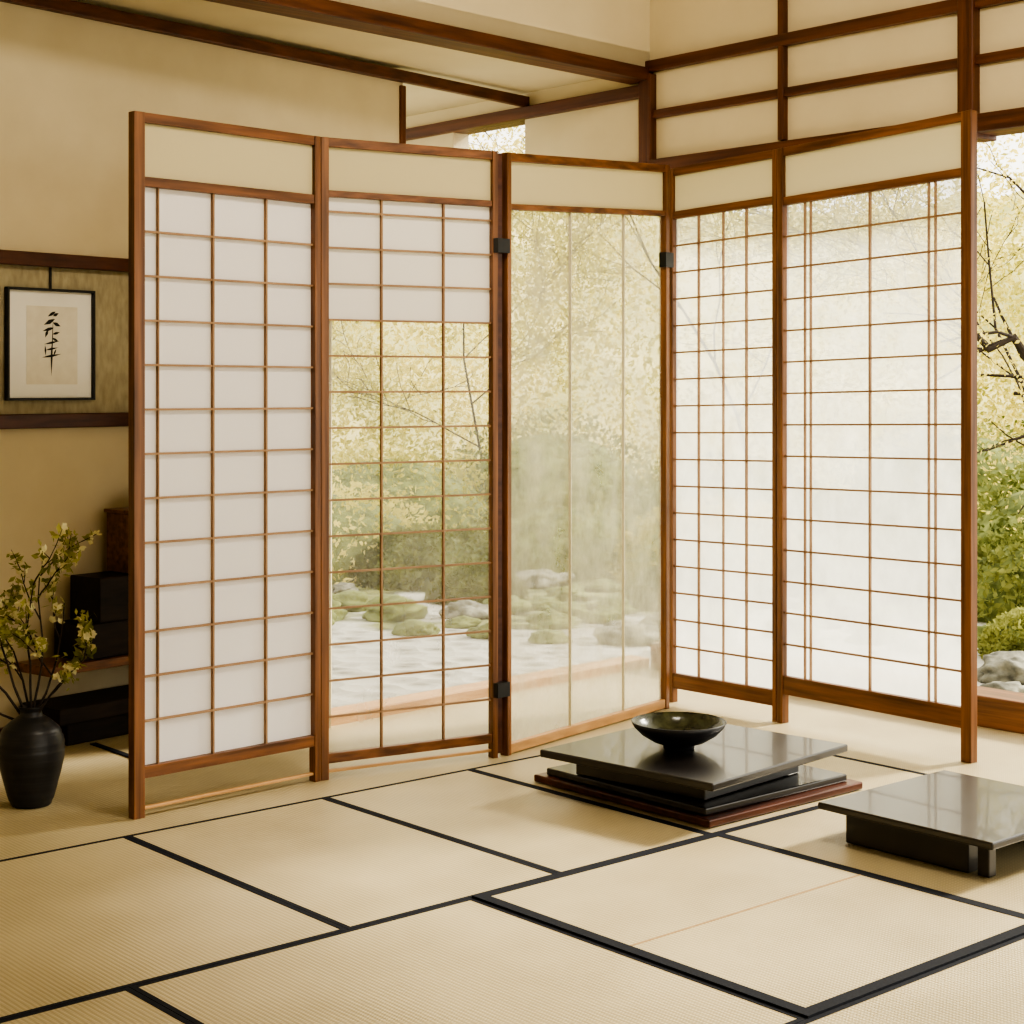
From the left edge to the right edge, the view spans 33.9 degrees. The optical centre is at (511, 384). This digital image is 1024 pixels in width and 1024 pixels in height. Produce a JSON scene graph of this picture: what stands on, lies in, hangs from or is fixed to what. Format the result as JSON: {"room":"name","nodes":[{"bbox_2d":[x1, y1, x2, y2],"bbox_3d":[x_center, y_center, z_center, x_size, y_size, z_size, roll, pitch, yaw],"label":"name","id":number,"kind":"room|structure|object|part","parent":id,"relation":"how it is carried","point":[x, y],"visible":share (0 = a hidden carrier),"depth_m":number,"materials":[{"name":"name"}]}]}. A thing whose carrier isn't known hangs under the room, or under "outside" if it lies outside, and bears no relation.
{"room":"japanese tatami room","nodes":[
{"label":"japanese tatami room","id":0,"kind":"room"},
{"bbox_2d":[0,2,402,727],"bbox_3d":[-1.604,-0.060,5.182,0.104,2.320,3.591,0,0,39],"label":"wall","id":1,"kind":"structure","parent":0,"point":[69,85],"depth_m":5.39,"materials":[{"name":"paint"}]},
{"bbox_2d":[4,267,94,400],"bbox_3d":[-1.447,-0.164,5.270,0.018,0.423,0.325,0,0,39],"label":"calligraphy","id":2,"kind":"object","parent":1,"relation":"attached to","point":[49,333],"visible":1,"depth_m":5.27,"materials":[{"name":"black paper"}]},
{"bbox_2d":[0,250,127,731],"bbox_3d":[-1.689,0.344,4.980,0.030,1.513,3.171,0,0,39],"label":"trim","id":3,"kind":"structure","parent":1,"relation":"attached to","point":[7,257],"depth_m":5.29,"materials":[{"name":"brown wood"}]},
{"bbox_3d":[-1.699,-0.140,4.988,0.004,0.490,3.171,0,0,39],"label":"panel","id":4,"kind":"part","parent":1,"relation":"part of","materials":[{"name":"wicker"}]},
{"bbox_2d":[0,0,528,143],"bbox_3d":[-1.324,-0.909,5.509,0.140,0.619,4.451,0,0,39],"label":"trim","id":5,"kind":"structure","parent":1,"relation":"attached to","point":[67,7],"depth_m":5.97,"materials":[{"name":"brown wood"}]},
{"bbox_2d":[329,321,331,727],"bbox_3d":[-0.662,0.240,5.786,0.165,1.720,0.833,0,0,0],"label":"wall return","id":6,"kind":"object","parent":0,"point":[330,322],"depth_m":5.38,"materials":[{"name":"beige paint"}]},
{"bbox_2d":[73,0,649,116],"bbox_3d":[-1.883,-1.268,5.848,2.471,0.064,4.795,0,0,44],"label":"ceiling soffit","id":7,"kind":"structure","parent":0,"point":[449,64],"depth_m":6.11,"materials":[{"name":"paint"}]},
{"bbox_2d":[333,0,649,65],"bbox_3d":[-1.235,-1.587,4.800,0.080,0.725,5.000,0,0,44],"label":"ceiling","id":8,"kind":"structure","parent":0,"point":[625,23],"depth_m":6.25,"materials":[{"name":"paint"}]},
{"bbox_2d":[205,0,652,84],"bbox_3d":[-1.235,-1.210,4.800,0.120,0.050,5.000,0,0,44],"label":"ceiling beam","id":9,"kind":"structure","parent":8,"relation":"attached to","point":[328,12],"depth_m":5.78,"materials":[{"name":"brown wood"}]},
{"bbox_2d":[0,667,1023,859],"bbox_3d":[0.509,1.150,2.681,7.418,0.100,7.762,0,0,0],"label":"floor","id":10,"kind":"structure","parent":0,"point":[89,803],"depth_m":4.93,"materials":[{"name":"beige wood"}]},
{"bbox_2d":[0,523,101,808],"bbox_3d":[-1.418,0.723,4.404,0.657,0.752,0.282,0,0,-10],"label":"flower vase","id":11,"kind":"object","parent":10,"relation":"on","point":[32,744],"visible":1,"depth_m":4.38,"materials":[{"name":"black ceramic"}]},
{"bbox_2d":[15,507,127,745],"bbox_3d":[-1.191,0.749,5.419,0.200,0.702,0.840,0,0,39],"label":"base cabinet","id":12,"kind":"object","parent":10,"relation":"on","point":[88,716],"visible":0.23,"depth_m":5.23,"materials":[{"name":"black wood"}]},
{"bbox_2d":[15,655,127,676],"bbox_3d":[-1.194,0.864,5.415,0.178,0.028,0.830,0,0,39],"label":"shelf","id":13,"kind":"object","parent":12,"relation":"attached to","point":[98,662],"depth_m":5.16,"materials":[{"name":"brown wood"}]},
{"bbox_2d":[0,987,193,1023],"bbox_3d":[-0.745,1.097,2.408,0.919,0.006,0.909,0,0,-41],"label":"mat","id":14,"kind":"object","parent":10,"relation":"on","point":[126,1005],"visible":1,"depth_m":2.93,"materials":[{"name":"wicker"}]},
{"bbox_2d":[0,836,347,1019],"bbox_3d":[-0.988,1.097,3.417,0.939,0.006,0.929,0,0,-41],"label":"mat","id":15,"kind":"object","parent":10,"relation":"on","point":[81,921],"visible":1,"depth_m":3.43,"materials":[{"name":"wicker"}]},
{"bbox_2d":[126,797,555,928],"bbox_3d":[-0.415,1.097,3.917,0.579,0.006,0.929,0,0,-41],"label":"mat","id":16,"kind":"object","parent":10,"relation":"on","point":[346,866],"visible":1,"depth_m":3.87,"materials":[{"name":"wicker"}]},
{"bbox_2d":[129,897,807,1023],"bbox_3d":[-0.093,1.097,2.976,0.809,0.006,0.909,0,0,-41],"label":"mat","id":17,"kind":"object","parent":10,"relation":"on","point":[471,960],"visible":1,"depth_m":3.08,"materials":[{"name":"wicker"}]},
{"bbox_2d":[331,655,648,725],"bbox_3d":[-0.076,1.123,6.003,0.100,0.115,1.660,0,0,44],"label":"trim","id":18,"kind":"structure","parent":10,"relation":"attached to","point":[471,691],"depth_m":5.85,"materials":[{"name":"brown wood"}]},
{"bbox_2d":[90,742,925,773],"bbox_3d":[0.308,1.098,5.037,3.144,0.004,1.090,0,0,15],"label":"trim","id":19,"kind":"structure","parent":10,"relation":"attached to","point":[101,746],"depth_m":5.03,"materials":[{"name":"fabric"}]},
{"bbox_2d":[324,769,706,872],"bbox_3d":[-0.008,1.097,4.271,0.499,0.006,0.929,0,0,-41],"label":"mat","id":20,"kind":"object","parent":10,"relation":"on","point":[542,828],"visible":1,"depth_m":4.22,"materials":[{"name":"wicker"}]},
{"bbox_2d":[128,110,976,819],"bbox_3d":[0.235,0.150,4.626,1.231,1.900,2.206,0,0,44],"label":"folding screen","id":21,"kind":"object","parent":10,"relation":"on","point":[818,540],"visible":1,"depth_m":4.97,"materials":[{"name":"brown wood"}]},
{"bbox_3d":[-0.752,0.203,4.463,0.595,1.794,0.028,0,0,-44],"label":"panel frame","id":22,"kind":"part","parent":21,"relation":"part of","materials":[{"name":"brown wood"}]},
{"bbox_3d":[-0.292,0.205,4.821,0.568,1.790,0.028,0,0,-31],"label":"panel frame","id":23,"kind":"part","parent":21,"relation":"part of","materials":[{"name":"brown wood"}]},
{"bbox_3d":[0.251,0.175,5.353,0.028,1.850,0.917,0,0,37],"label":"panel frame","id":24,"kind":"part","parent":21,"relation":"part of","materials":[{"name":"brown wood"}]},
{"bbox_3d":[0.714,0.165,5.660,0.028,1.870,0.472,0,0,-42],"label":"panel frame","id":25,"kind":"part","parent":21,"relation":"part of","materials":[{"name":"brown wood"}]},
{"bbox_3d":[1.110,0.150,5.183,0.032,1.900,0.757,0,0,-38],"label":"panel frame","id":26,"kind":"part","parent":21,"relation":"part of","materials":[{"name":"brown wood"}]},
{"bbox_2d":[470,755,925,833],"bbox_3d":[0.531,1.097,4.741,0.929,0.006,0.929,0,0,-41],"label":"mat","id":27,"kind":"object","parent":10,"relation":"on","point":[523,770],"visible":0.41,"depth_m":4.68,"materials":[{"name":"wicker"}]},
{"bbox_2d":[534,724,862,827],"bbox_3d":[0.483,1.030,4.533,0.718,0.126,0.700,0,0,-41],"label":"table","id":28,"kind":"object","parent":27,"relation":"on","point":[740,773],"visible":0.84,"depth_m":4.39,"materials":[{"name":"black paint"}]},
{"bbox_2d":[631,712,726,750],"bbox_3d":[0.444,0.930,4.470,0.254,0.073,0.254,0,0,0],"label":"bowl","id":29,"kind":"object","parent":28,"relation":"on","point":[676,731],"visible":1,"depth_m":4.49,"materials":[{"name":"black ceramic"}]},
{"bbox_2d":[534,772,862,827],"bbox_3d":[0.505,1.083,4.585,0.615,0.020,0.650,0,0,-41],"label":"tray","id":30,"kind":"object","parent":27,"relation":"on","point":[799,788],"depth_m":4.36,"materials":[{"name":"red paint"}]},
{"bbox_2d":[472,832,1023,1018],"bbox_3d":[0.506,1.095,3.499,0.779,0.010,0.909,0,0,-41],"label":"mat","id":31,"kind":"object","parent":10,"relation":"on","point":[802,935],"visible":1,"depth_m":3.45,"materials":[{"name":"wicker"}]},
{"bbox_2d":[721,807,1023,913],"bbox_3d":[1.132,1.097,4.044,0.879,0.006,0.909,0,0,-41],"label":"mat","id":32,"kind":"object","parent":10,"relation":"on","point":[818,833],"visible":0.47,"depth_m":3.88,"materials":[{"name":"wicker"}]},
{"bbox_2d":[818,770,1023,877],"bbox_3d":[1.081,1.044,4.000,0.515,0.097,0.480,0,0,-41],"label":"side table","id":33,"kind":"object","parent":32,"relation":"on","point":[944,818],"visible":1,"depth_m":3.92,"materials":[{"name":"black paint"}]},
{"bbox_2d":[796,935,1023,1023],"bbox_3d":[1.205,1.097,2.887,1.889,0.006,0.929,0,0,-41],"label":"mat","id":34,"kind":"object","parent":10,"relation":"on","point":[986,986],"visible":1,"depth_m":3.00,"materials":[{"name":"wicker"}]},
{"bbox_2d":[406,0,1023,161],"bbox_3d":[1.624,-1.325,5.385,0.090,1.250,8.001,0,0,-41],"label":"wall","id":35,"kind":"structure","parent":0,"point":[611,131],"depth_m":6.13,"materials":[{"name":"paint"}]},
{"bbox_2d":[406,0,1023,733],"bbox_3d":[1.622,-0.081,5.383,0.155,2.362,8.001,0,0,-41],"label":"trim","id":36,"kind":"structure","parent":35,"relation":"attached to","point":[999,709],"depth_m":5.98,"materials":[{"name":"brown wood"}]},
{"bbox_2d":[639,0,996,162],"bbox_3d":[1.679,-0.470,5.300,0.140,2.960,3.460,0,0,-41],"label":"trim","id":37,"kind":"structure","parent":35,"relation":"attached to","point":[968,16],"depth_m":5.54,"materials":[{"name":"brown wood"}]},
{"label":"outside","id":38,"kind":"structure","parent":0,"visible":0},
{"bbox_2d":[331,579,1023,707],"bbox_3d":[5.000,1.220,22.500,70.000,0.001,75.000,0,0,0],"label":"ground","id":39,"kind":"structure","parent":38,"point":[418,654],"depth_m":7.57,"materials":[{"name":"white gravel"}]},
{"bbox_2d":[332,599,347,621],"bbox_3d":[-1.036,1.159,8.748,0.329,0.123,0.316,0,0,28],"label":"rock","id":40,"kind":"object","parent":39,"relation":"on","point":[337,614],"visible":0.14,"depth_m":8.74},
{"bbox_2d":[332,582,358,593],"bbox_3d":[-0.983,1.190,9.868,0.172,0.062,0.130,0,0,-14],"label":"rock","id":41,"kind":"object","parent":39,"relation":"on","point":[342,586],"visible":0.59,"depth_m":9.82,"materials":[{"name":"stone"}]},
{"bbox_2d":[332,590,369,611],"bbox_3d":[-0.884,1.170,9.137,0.274,0.102,0.279,0,0,42],"label":"rock","id":42,"kind":"object","parent":39,"relation":"on","point":[348,597],"visible":0.44,"depth_m":9.06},
{"bbox_2d":[332,476,437,585],"bbox_3d":[-1.299,0.913,10.997,1.892,0.666,1.872,0,0,0],"label":"shrub","id":43,"kind":"object","parent":39,"relation":"on","point":[354,516],"visible":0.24,"depth_m":10.60,"materials":[{"name":"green plant"}]},
{"bbox_2d":[362,595,427,621],"bbox_3d":[-0.622,1.158,8.780,0.337,0.126,0.301,0,0,-27],"label":"rock","id":44,"kind":"object","parent":39,"relation":"on","point":[403,612],"visible":0.84,"depth_m":8.69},
{"bbox_2d":[391,619,440,635],"bbox_3d":[-0.470,1.185,8.226,0.241,0.072,0.160,0,0,0],"label":"rock","id":45,"kind":"object","parent":39,"relation":"on","point":[411,627],"visible":0.95,"depth_m":8.17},
{"bbox_2d":[332,435,516,537],"bbox_3d":[-0.896,0.806,12.296,2.118,0.875,2.088,0,0,0],"label":"shrub","id":46,"kind":"object","parent":39,"relation":"on","point":[405,479],"visible":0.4,"depth_m":11.89,"materials":[{"name":"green plant"}]},
{"bbox_2d":[348,520,514,591],"bbox_3d":[-0.505,1.039,10.403,1.065,0.411,1.052,0,0,0],"label":"shrub","id":47,"kind":"object","parent":39,"relation":"on","point":[411,549],"visible":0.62,"depth_m":10.13,"materials":[{"name":"green plant"}]},
{"bbox_2d":[438,597,487,619],"bbox_3d":[-0.235,1.168,8.814,0.297,0.104,0.230,0,0,25],"label":"rock","id":48,"kind":"object","parent":39,"relation":"on","point":[469,608],"visible":0.78,"depth_m":8.75,"materials":[{"name":"stone"}]},
{"bbox_2d":[445,615,481,628],"bbox_3d":[-0.248,1.191,8.466,0.182,0.058,0.144,0,0,19],"label":"rock","id":49,"kind":"object","parent":39,"relation":"on","point":[461,622],"visible":0.98,"depth_m":8.43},
{"bbox_2d":[424,562,528,604],"bbox_3d":[-0.200,1.116,9.506,0.601,0.244,0.602,0,0,0],"label":"shrub","id":50,"kind":"object","parent":39,"relation":"on","point":[462,580],"visible":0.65,"depth_m":9.36,"materials":[{"name":"green plant"}]},
{"bbox_2d":[466,623,487,638],"bbox_3d":[-0.109,1.182,8.120,0.193,0.077,0.183,0,0,28],"label":"rock","id":51,"kind":"object","parent":39,"relation":"on","point":[484,626],"visible":0.39,"depth_m":8.07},
{"bbox_2d":[332,126,679,456],"bbox_3d":[-0.570,-0.791,13.778,4.336,4.085,2.996,0,0,16],"label":"tree","id":52,"kind":"object","parent":39,"relation":"on","point":[589,236],"visible":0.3,"depth_m":13.88,"materials":[{"name":"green plant"}]},
{"bbox_2d":[483,595,531,614],"bbox_3d":[-0.025,1.174,8.998,0.268,0.094,0.222,0,0,0],"label":"rock","id":53,"kind":"object","parent":39,"relation":"on","point":[518,606],"visible":0.48,"depth_m":8.92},
{"bbox_2d":[529,597,559,610],"bbox_3d":[0.176,1.188,9.141,0.203,0.066,0.162,0,0,0],"label":"rock","id":54,"kind":"object","parent":39,"relation":"on","point":[538,603],"visible":0.59,"depth_m":9.10,"materials":[{"name":"stone"}]},
{"bbox_2d":[517,569,575,588],"bbox_3d":[0.177,1.167,10.161,0.311,0.108,0.317,0,0,-45],"label":"rock","id":55,"kind":"object","parent":39,"relation":"on","point":[541,578],"visible":0.71,"depth_m":10.09,"materials":[{"name":"stone"}]},
{"bbox_2d":[528,628,572,643],"bbox_3d":[0.182,1.189,7.969,0.216,0.062,0.142,0,0,0],"label":"rock","id":56,"kind":"object","parent":39,"relation":"on","point":[543,636],"visible":0.77,"depth_m":7.92,"materials":[{"name":"stone"}]},
{"bbox_2d":[526,609,575,629],"bbox_3d":[0.189,1.173,8.451,0.248,0.095,0.217,0,0,19],"label":"rock","id":57,"kind":"object","parent":39,"relation":"on","point":[551,619],"visible":0.86,"depth_m":8.40,"materials":[{"name":"grey stone"}]},
{"bbox_2d":[445,408,657,510],"bbox_3d":[0.297,0.707,13.007,2.112,1.065,2.092,0,0,0],"label":"shrub","id":58,"kind":"object","parent":39,"relation":"on","point":[602,471],"visible":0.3,"depth_m":12.55,"materials":[{"name":"green plant"}]},
{"bbox_2d":[466,488,658,580],"bbox_3d":[0.399,0.965,11.198,1.698,0.558,1.680,0,0,0],"label":"shrub","id":59,"kind":"object","parent":39,"relation":"on","point":[530,549],"visible":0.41,"depth_m":10.70,"materials":[{"name":"green plant"}]},
{"bbox_2d":[544,584,586,601],"bbox_3d":[0.321,1.177,9.558,0.287,0.087,0.224,0,0,0],"label":"rock","id":60,"kind":"object","parent":39,"relation":"on","point":[560,594],"visible":0.66,"depth_m":9.48,"materials":[{"name":"stone"}]},
{"bbox_2d":[546,601,584,615],"bbox_3d":[0.291,1.183,8.912,0.227,0.075,0.177,0,0,-24],"label":"rock","id":61,"kind":"object","parent":39,"relation":"on","point":[560,607],"visible":0.36,"depth_m":8.88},
{"bbox_2d":[584,579,619,592],"bbox_3d":[0.539,1.183,9.945,0.208,0.075,0.179,0,0,30],"label":"rock","id":62,"kind":"object","parent":39,"relation":"on","point":[595,586],"visible":0.6,"depth_m":9.89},
{"bbox_2d":[587,608,621,623],"bbox_3d":[0.454,1.184,8.638,0.222,0.072,0.190,0,0,28],"label":"rock","id":63,"kind":"object","parent":39,"relation":"on","point":[605,615],"visible":0.48,"depth_m":8.59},
{"bbox_2d":[603,620,630,625],"bbox_3d":[0.539,1.197,8.373,0.172,0.046,0.122,0,0,0],"label":"rock","id":64,"kind":"object","parent":39,"relation":"on","point":[613,621],"visible":0.19,"depth_m":8.35,"materials":[{"name":"stone"}]},
{"bbox_2d":[595,623,658,645],"bbox_3d":[0.551,1.172,7.945,0.347,0.097,0.240,0,0,0],"label":"rock","id":65,"kind":"object","parent":39,"relation":"on","point":[612,634],"visible":0.7,"depth_m":7.88,"materials":[{"name":"stone"}]},
{"bbox_2d":[604,460,658,522],"bbox_3d":[1.487,0.863,12.407,2.092,0.770,2.115,0,0,0],"label":"shrub","id":66,"kind":"object","parent":39,"relation":"on","point":[653,488],"visible":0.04,"depth_m":12.15,"materials":[{"name":"green plant"}]},
{"bbox_2d":[605,506,658,582],"bbox_3d":[1.301,0.962,10.607,1.481,0.567,1.477,0,0,0],"label":"shrub","id":67,"kind":"object","parent":39,"relation":"on","point":[647,547],"visible":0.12,"depth_m":10.39,"materials":[{"name":"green plant"}]},
{"bbox_2d":[619,564,658,610],"bbox_3d":[0.896,1.109,9.304,0.654,0.261,0.646,0,0,0],"label":"shrub","id":68,"kind":"object","parent":39,"relation":"on","point":[653,574],"visible":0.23,"depth_m":9.18,"materials":[{"name":"green plant"}]},
{"bbox_2d":[332,128,1023,482],"bbox_3d":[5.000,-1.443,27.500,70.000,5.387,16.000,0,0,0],"label":"trees","id":69,"kind":"object","parent":39,"relation":"on","point":[639,371],"visible":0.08,"depth_m":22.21,"materials":[{"name":"green plant"}]},
{"bbox_2d":[469,126,949,385],"bbox_3d":[1.300,-1.409,14.313,4.611,5.323,4.164,0,0,25],"label":"tree","id":70,"kind":"object","parent":39,"relation":"on","point":[717,246],"visible":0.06,"depth_m":13.97,"materials":[{"name":"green plant"}]},
{"bbox_2d":[708,145,1023,413],"bbox_3d":[2.604,-1.494,12.264,4.235,5.496,3.656,0,0,-37],"label":"tree","id":71,"kind":"object","parent":39,"relation":"on","point":[984,255],"visible":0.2,"depth_m":12.21,"materials":[{"name":"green plant"}]},
{"bbox_2d":[849,134,1023,558],"bbox_3d":[2.572,-0.572,8.075,2.111,3.594,1.571,0,0,0],"label":"maple","id":72,"kind":"object","parent":39,"relation":"on","point":[986,347],"visible":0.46,"depth_m":8.10,"materials":[{"name":"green plant"}]},
{"bbox_2d":[977,624,991,640],"bbox_3d":[2.247,1.173,7.938,0.299,0.096,0.242,0,0,0],"label":"rock","id":73,"kind":"object","parent":39,"relation":"on","point":[980,629],"visible":0.1,"depth_m":7.89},
{"bbox_2d":[977,524,1023,623],"bbox_3d":[2.747,0.988,8.901,1.065,0.512,1.054,0,0,0],"label":"shrub","id":74,"kind":"object","parent":39,"relation":"on","point":[1000,571],"visible":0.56,"depth_m":8.65,"materials":[{"name":"green plant"}]},
{"bbox_2d":[977,465,1023,554],"bbox_3d":[3.299,0.828,9.993,1.672,0.830,1.660,0,0,-3],"label":"shrub","id":75,"kind":"object","parent":39,"relation":"on","point":[1000,516],"visible":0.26,"depth_m":9.88,"materials":[{"name":"green plant"}]},
{"bbox_2d":[977,416,1023,511],"bbox_3d":[3.304,0.708,12.406,2.314,1.060,2.304,0,0,0],"label":"shrub","id":76,"kind":"object","parent":39,"relation":"on","point":[1000,467],"visible":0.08,"depth_m":11.86,"materials":[{"name":"green plant"}]},
{"bbox_2d":[977,605,1023,658],"bbox_3d":[2.354,1.105,7.496,0.564,0.265,0.552,0,0,0],"label":"shrub","id":77,"kind":"object","parent":39,"relation":"on","point":[1006,633],"visible":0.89,"depth_m":7.44,"materials":[{"name":"green plant"}]},
{"bbox_2d":[977,651,1023,684],"bbox_3d":[2.061,1.163,6.956,0.304,0.115,0.266,0,0,0],"label":"rock","id":78,"kind":"object","parent":39,"relation":"on","point":[1003,666],"visible":0.84,"depth_m":6.88,"materials":[{"name":"stone"}]},
{"bbox_2d":[980,681,1023,692],"bbox_3d":[1.894,1.183,6.500,0.232,0.075,0.195,0,0,0],"label":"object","id":79,"kind":"object","parent":39,"relation":"on","point":[1015,686],"visible":0.32,"depth_m":6.46,"materials":[{"name":"stone"}]}
]}

